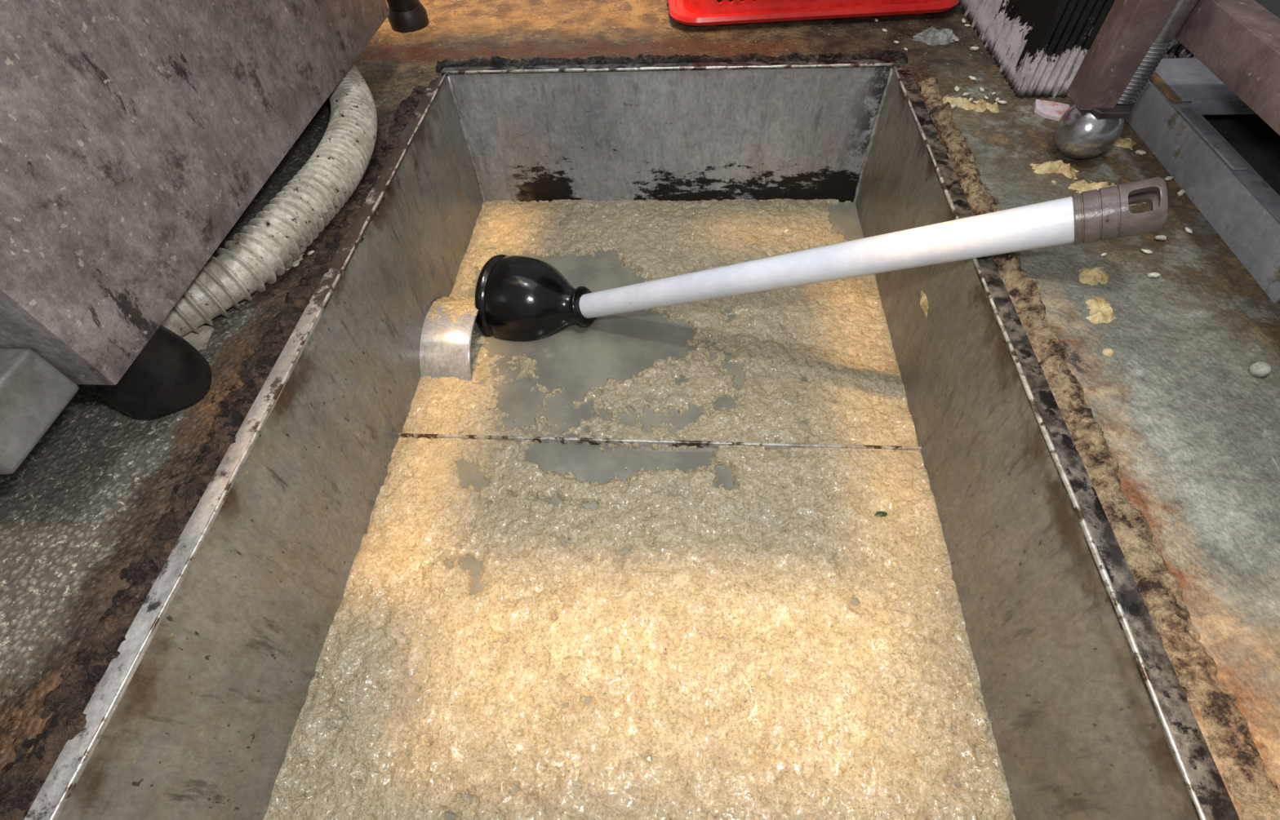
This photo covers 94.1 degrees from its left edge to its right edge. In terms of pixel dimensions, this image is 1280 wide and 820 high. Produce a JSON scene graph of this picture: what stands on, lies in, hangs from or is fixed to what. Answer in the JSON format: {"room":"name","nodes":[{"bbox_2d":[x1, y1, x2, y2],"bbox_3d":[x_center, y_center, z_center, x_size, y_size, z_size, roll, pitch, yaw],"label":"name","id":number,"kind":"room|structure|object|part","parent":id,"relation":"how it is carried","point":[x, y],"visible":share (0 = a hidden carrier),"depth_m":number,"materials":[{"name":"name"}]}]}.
{"room":"commercial kitchen","nodes":[
{"label":"commercial kitchen","id":0,"kind":"room"},
{"bbox_2d":[0,0,1279,819],"bbox_3d":[0.039,-0.147,0.508,3.120,0.048,2.760,1,54,4],"label":"floor","id":1,"kind":"structure","parent":0,"point":[1193,437],"depth_m":0.38,"materials":[{"name":"grey concrete"}]},
{"bbox_2d":[0,348,79,474],"bbox_3d":[-0.459,0.013,0.333,0.299,0.088,0.057,1,54,4],"label":"box","id":2,"kind":"object","parent":1,"relation":"on","point":[33,393],"visible":1,"depth_m":0.30,"materials":[{"name":"grey metal"}]},
{"bbox_2d":[0,0,389,421],"bbox_3d":[-0.619,-0.419,0.229,0.659,0.780,0.496,1,54,4],"label":"kitchen appliance","id":3,"kind":"object","parent":1,"relation":"on","point":[135,135],"visible":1,"depth_m":0.34,"materials":[{"name":"grey metal"}]},
{"bbox_2d":[182,324,213,351],"bbox_3d":[-0.316,-0.050,0.424,0.026,0.003,0.024,-35,60,-21],"label":"paper scrap","id":4,"kind":"object","parent":1,"relation":"on","point":[199,341],"visible":0.55,"depth_m":0.42,"materials":[{"name":"white paper"}]},
{"bbox_2d":[0,85,430,819],"bbox_3d":[-0.254,-0.039,0.411,0.040,0.010,0.756,2,54,4],"label":"crust","id":5,"kind":"object","parent":1,"relation":"on","point":[21,782],"visible":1,"depth_m":0.33,"materials":[{"name":"brown soil"}]},
{"bbox_2d":[160,62,377,337],"bbox_3d":[-0.311,-0.227,0.530,0.146,0.040,0.464,1,54,4],"label":"hose","id":6,"kind":"object","parent":1,"relation":"on","point":[277,235],"visible":0.66,"depth_m":0.46,"materials":[{"name":"white plastic"}]},
{"bbox_2d":[284,250,314,271],"bbox_3d":[-0.275,-0.116,0.471,0.011,0.002,0.039,25,59,20],"label":"flake","id":7,"kind":"object","parent":1,"relation":"on","point":[295,263],"visible":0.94,"depth_m":0.47,"materials":[{"name":"white paint"}]},
{"bbox_2d":[386,0,429,32],"bbox_3d":[-0.289,-0.551,0.635,0.047,0.252,0.047,1,54,4],"label":"support post","id":8,"kind":"object","parent":1,"relation":"on","point":[405,15],"visible":0.97,"depth_m":0.71,"materials":[{"name":"black rubber"}]},
{"bbox_2d":[23,58,1239,819],"bbox_3d":[0.009,0.084,0.514,0.501,0.338,0.885,1,54,4],"label":"trap","id":9,"kind":"object","parent":1,"relation":"in","point":[195,717],"visible":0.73,"depth_m":0.42,"materials":[{"name":"metal"}]},
{"bbox_2d":[320,202,976,819],"bbox_3d":[0.007,0.087,0.512,0.475,0.007,0.871,1,54,4],"label":"water","id":10,"kind":"object","parent":9,"relation":"in","point":[577,358],"visible":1,"depth_m":0.60,"materials":[{"name":"grey liquid"}]},
{"bbox_2d":[262,198,1015,819],"bbox_3d":[0.011,0.031,0.547,0.476,0.015,0.739,1,54,4],"label":"grease layer","id":11,"kind":"object","parent":10,"relation":"on","point":[849,712],"visible":0.93,"depth_m":0.46,"materials":[{"name":"beige food"}]},
{"bbox_2d":[874,511,887,517],"bbox_3d":[0.198,0.086,0.490,0.010,0.001,0.006,-8,54,-3],"label":"bit","id":12,"kind":"object","parent":11,"relation":"on","point":[881,513],"visible":1,"depth_m":0.49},
{"bbox_2d":[475,177,1168,342],"bbox_3d":[0.091,-0.128,0.537,0.529,0.275,0.098,11,55,11],"label":"plunger","id":13,"kind":"object","parent":9,"relation":"in","point":[518,298],"visible":0.98,"depth_m":0.48,"materials":[{"name":"white plastic"}]},
{"bbox_2d":[475,254,595,342],"bbox_3d":[-0.104,-0.113,0.645,0.118,0.099,0.098,12,55,11],"label":"cup","id":14,"kind":"object","parent":13,"relation":"on","point":[518,298],"depth_m":0.61,"materials":[{"name":"black rubber"}]},
{"bbox_3d":[0.114,-0.119,0.513,0.395,0.210,0.030,14,56,13],"label":"handle","id":15,"kind":"part","parent":13,"relation":"part of","materials":[{"name":"white plastic"}]},
{"bbox_2d":[920,289,928,317],"bbox_3d":[0.249,-0.094,0.525,0.004,0.014,0.030,1,54,4],"label":"clump","id":16,"kind":"object","parent":9,"relation":"attached to","point":[923,300],"visible":1,"depth_m":0.52,"materials":[{"name":"beige food"}]},
{"bbox_2d":[435,48,907,73],"bbox_3d":[0.028,-0.380,0.645,0.508,0.011,0.034,1,54,4],"label":"bead","id":17,"kind":"object","parent":1,"relation":"on","point":[495,60],"visible":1,"depth_m":0.65},
{"bbox_2d":[667,0,959,26],"bbox_3d":[0.198,-0.589,0.727,0.335,0.107,0.290,-2,54,1],"label":"tray","id":18,"kind":"object","parent":1,"relation":"on","point":[688,12],"visible":1,"depth_m":0.68,"materials":[{"name":"plastic"}]},
{"bbox_2d":[911,26,959,45],"bbox_3d":[0.323,-0.412,0.652,0.051,0.011,0.039,-8,54,-3],"label":"plastic film","id":19,"kind":"object","parent":1,"relation":"on","point":[931,36],"visible":1,"depth_m":0.65,"materials":[{"name":"grey plastic"}]},
{"bbox_2d":[951,103,956,109],"bbox_3d":[0.297,-0.288,0.566,0.009,0.004,0.004,-31,58,-18],"label":"grain","id":20,"kind":"object","parent":1,"relation":"on","point":[953,105],"visible":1,"depth_m":0.56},
{"bbox_2d":[954,85,959,92],"bbox_3d":[0.311,-0.315,0.585,0.005,0.004,0.010,7,54,8],"label":"grain","id":21,"kind":"object","parent":1,"relation":"on","point":[957,88],"visible":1,"depth_m":0.58,"materials":[{"name":"white food"}]},
{"bbox_2d":[962,92,969,96],"bbox_3d":[0.316,-0.307,0.578,0.008,0.003,0.004,-15,54,-8],"label":"grain","id":22,"kind":"object","parent":1,"relation":"on","point":[966,94],"visible":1,"depth_m":0.58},
{"bbox_2d":[942,94,999,112],"bbox_3d":[0.315,-0.293,0.567,0.054,0.008,0.022,23,58,18],"label":"clump","id":23,"kind":"object","parent":1,"relation":"on","point":[964,103],"visible":1,"depth_m":0.56,"materials":[{"name":"yellow food"}]},
{"bbox_2d":[968,75,976,80],"bbox_3d":[0.332,-0.332,0.596,0.004,0.003,0.009,-37,60,-22],"label":"grain","id":24,"kind":"object","parent":1,"relation":"on","point":[971,77],"visible":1,"depth_m":0.59,"materials":[{"name":"white food"}]},
{"bbox_2d":[968,46,979,50],"bbox_3d":[0.355,-0.383,0.632,0.010,0.004,0.005,18,57,15],"label":"grain","id":25,"kind":"object","parent":1,"relation":"on","point":[972,48],"visible":1,"depth_m":0.63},
{"bbox_2d":[978,87,984,92],"bbox_3d":[0.334,-0.312,0.582,0.004,0.003,0.008,-4,54,0],"label":"grain","id":26,"kind":"object","parent":1,"relation":"on","point":[981,89],"visible":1,"depth_m":0.58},
{"bbox_2d":[996,100,1007,104],"bbox_3d":[0.344,-0.293,0.566,0.009,0.003,0.005,16,56,14],"label":"grain","id":27,"kind":"object","parent":1,"relation":"on","point":[1002,102],"visible":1,"depth_m":0.56,"materials":[{"name":"white food"}]},
{"bbox_2d":[1034,99,1070,121],"bbox_3d":[0.385,-0.279,0.554,0.032,0.004,0.033,16,56,14],"label":"scrap","id":28,"kind":"object","parent":1,"relation":"on","point":[1051,110],"visible":0.74,"depth_m":0.55,"materials":[{"name":"pink food"}]},
{"bbox_2d":[1029,160,1079,178],"bbox_3d":[0.349,-0.205,0.499,0.039,0.009,0.021,16,56,14],"label":"clump","id":29,"kind":"object","parent":1,"relation":"on","point":[1058,166],"visible":1,"depth_m":0.50,"materials":[{"name":"yellow food"}]},
{"bbox_2d":[1078,266,1109,285],"bbox_3d":[0.323,-0.097,0.423,0.023,0.009,0.022,1,54,4],"label":"clump","id":30,"kind":"object","parent":1,"relation":"on","point":[1091,277],"visible":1,"depth_m":0.42,"materials":[{"name":"beige food"}]},
{"bbox_2d":[1042,176,1146,205],"bbox_3d":[0.372,-0.180,0.481,0.082,0.009,0.028,19,57,16],"label":"clump","id":31,"kind":"object","parent":1,"relation":"on","point":[1080,186],"visible":0.39,"depth_m":0.48,"materials":[{"name":"yellow food"}]},
{"bbox_2d":[918,76,1279,819],"bbox_3d":[0.263,-0.028,0.373,0.027,0.014,0.756,1,54,4],"label":"ridge","id":32,"kind":"object","parent":1,"relation":"on","point":[1229,737],"visible":0.91,"depth_m":0.30,"materials":[{"name":"brown soil"}]},
{"bbox_2d":[1085,297,1116,324],"bbox_3d":[0.312,-0.069,0.404,0.022,0.006,0.028,1,54,4],"label":"clump","id":33,"kind":"object","parent":1,"relation":"on","point":[1101,311],"visible":1,"depth_m":0.40,"materials":[{"name":"beige food"}]},
{"bbox_2d":[1102,348,1114,356],"bbox_3d":[0.301,-0.037,0.383,0.009,0.004,0.008,-22,56,-13],"label":"clump","id":34,"kind":"object","parent":1,"relation":"on","point":[1108,352],"visible":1,"depth_m":0.38,"materials":[{"name":"beige food"}]},
{"bbox_2d":[1111,136,1136,150],"bbox_3d":[0.416,-0.238,0.522,0.035,0.006,0.020,25,59,20],"label":"clump","id":35,"kind":"object","parent":1,"relation":"on","point":[1126,143],"visible":0.51,"depth_m":0.52,"materials":[{"name":"yellow food"}]},
{"bbox_2d":[1134,150,1146,155],"bbox_3d":[0.427,-0.220,0.509,0.008,0.004,0.004,34,62,25],"label":"grain","id":36,"kind":"object","parent":1,"relation":"on","point":[1137,152],"visible":1,"depth_m":0.51,"materials":[{"name":"white food"}]},
{"bbox_2d":[1141,248,1153,253],"bbox_3d":[0.370,-0.116,0.436,0.008,0.003,0.004,23,58,18],"label":"grain","id":37,"kind":"object","parent":1,"relation":"on","point":[1146,251],"visible":1,"depth_m":0.43,"materials":[{"name":"white food"}]},
{"bbox_2d":[1146,272,1160,278],"bbox_3d":[0.363,-0.095,0.421,0.008,0.004,0.004,6,54,7],"label":"grain","id":38,"kind":"object","parent":1,"relation":"on","point":[1156,275],"visible":1,"depth_m":0.42,"materials":[{"name":"white food"}]},
{"bbox_2d":[1155,235,1166,240],"bbox_3d":[0.387,-0.128,0.444,0.009,0.004,0.005,1,54,4],"label":"grain","id":39,"kind":"object","parent":1,"relation":"on","point":[1160,237],"visible":1,"depth_m":0.44,"materials":[{"name":"white food"}]},
{"bbox_2d":[1054,0,1279,159],"bbox_3d":[0.601,-0.036,0.143,0.562,0.360,0.777,1,54,4],"label":"stand","id":40,"kind":"object","parent":1,"relation":"on","point":[1237,41],"visible":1,"depth_m":0.43,"materials":[{"name":"brown paint"}]},
{"bbox_3d":[0.357,-0.344,0.355,0.025,0.317,0.029,1,54,4],"label":"leg","id":41,"kind":"part","parent":40,"relation":"part of","materials":[{"name":"brown paint"}]},
{"bbox_3d":[0.383,-0.294,0.422,0.024,0.151,0.024,1,54,4],"label":"threaded rod","id":42,"kind":"part","parent":40,"relation":"part of","materials":[{"name":"metal"}]},
{"bbox_3d":[0.388,0.004,0.219,0.027,0.029,0.777,1,54,4],"label":"rail","id":43,"kind":"part","parent":40,"relation":"part of","materials":[{"name":"brown metal"}]},
{"bbox_2d":[1254,0,1279,18],"bbox_3d":[0.631,0.008,0.195,0.508,0.004,0.771,1,54,4],"label":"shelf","id":44,"kind":"object","parent":40,"relation":"attached to","point":[1264,9],"depth_m":0.41,"materials":[{"name":"metal"}]},
{"bbox_2d":[1164,175,1173,181],"bbox_3d":[0.432,-0.189,0.486,0.009,0.003,0.004,-18,55,-10],"label":"grain","id":45,"kind":"object","parent":1,"relation":"on","point":[1167,178],"visible":1,"depth_m":0.48,"materials":[{"name":"white food"}]},
{"bbox_2d":[1177,188,1185,195],"bbox_3d":[0.431,-0.173,0.474,0.009,0.004,0.004,-31,58,-18],"label":"grain","id":46,"kind":"object","parent":1,"relation":"on","point":[1181,192],"visible":1,"depth_m":0.47,"materials":[{"name":"white food"}]},
{"bbox_2d":[1184,226,1192,233],"bbox_3d":[0.412,-0.135,0.448,0.004,0.003,0.007,-15,54,-8],"label":"grain","id":47,"kind":"object","parent":1,"relation":"on","point":[1187,229],"visible":1,"depth_m":0.45,"materials":[{"name":"white food"}]},
{"bbox_2d":[1124,57,1279,303],"bbox_3d":[0.596,-0.190,0.457,0.323,0.037,0.275,1,54,4],"label":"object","id":48,"kind":"object","parent":1,"relation":"on","point":[1225,157],"visible":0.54,"depth_m":0.48,"materials":[{"name":"grey metal"}]},
{"bbox_3d":[0.605,-0.282,0.503,0.316,0.002,0.072,1,54,4],"label":"plate","id":49,"kind":"part","parent":48,"relation":"part of","materials":[{"name":"grey paint"}]},
{"bbox_3d":[0.441,-0.211,0.460,0.010,0.002,0.086,1,54,4],"label":"latch plate","id":50,"kind":"part","parent":48,"relation":"part of","materials":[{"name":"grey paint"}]},
{"bbox_2d":[1189,101,1279,195],"bbox_3d":[0.606,-0.179,0.469,0.305,0.004,0.265,1,54,4],"label":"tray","id":51,"kind":"object","parent":48,"relation":"on","point":[1249,135],"depth_m":0.51,"materials":[{"name":"metal"}]},
{"bbox_2d":[1248,361,1272,377],"bbox_3d":[0.381,-0.025,0.366,0.010,0.007,0.010,1,54,4],"label":"stone nub","id":52,"kind":"object","parent":1,"relation":"on","point":[1260,369],"visible":1,"depth_m":0.36,"materials":[{"name":"white stone"}]},
{"bbox_2d":[957,0,1195,98],"bbox_3d":[0.545,-0.707,0.377,0.376,0.780,0.451,1,54,4],"label":"pillar","id":53,"kind":"structure","parent":0,"point":[1039,46],"depth_m":0.55,"materials":[{"name":"black paint"}]}
]}

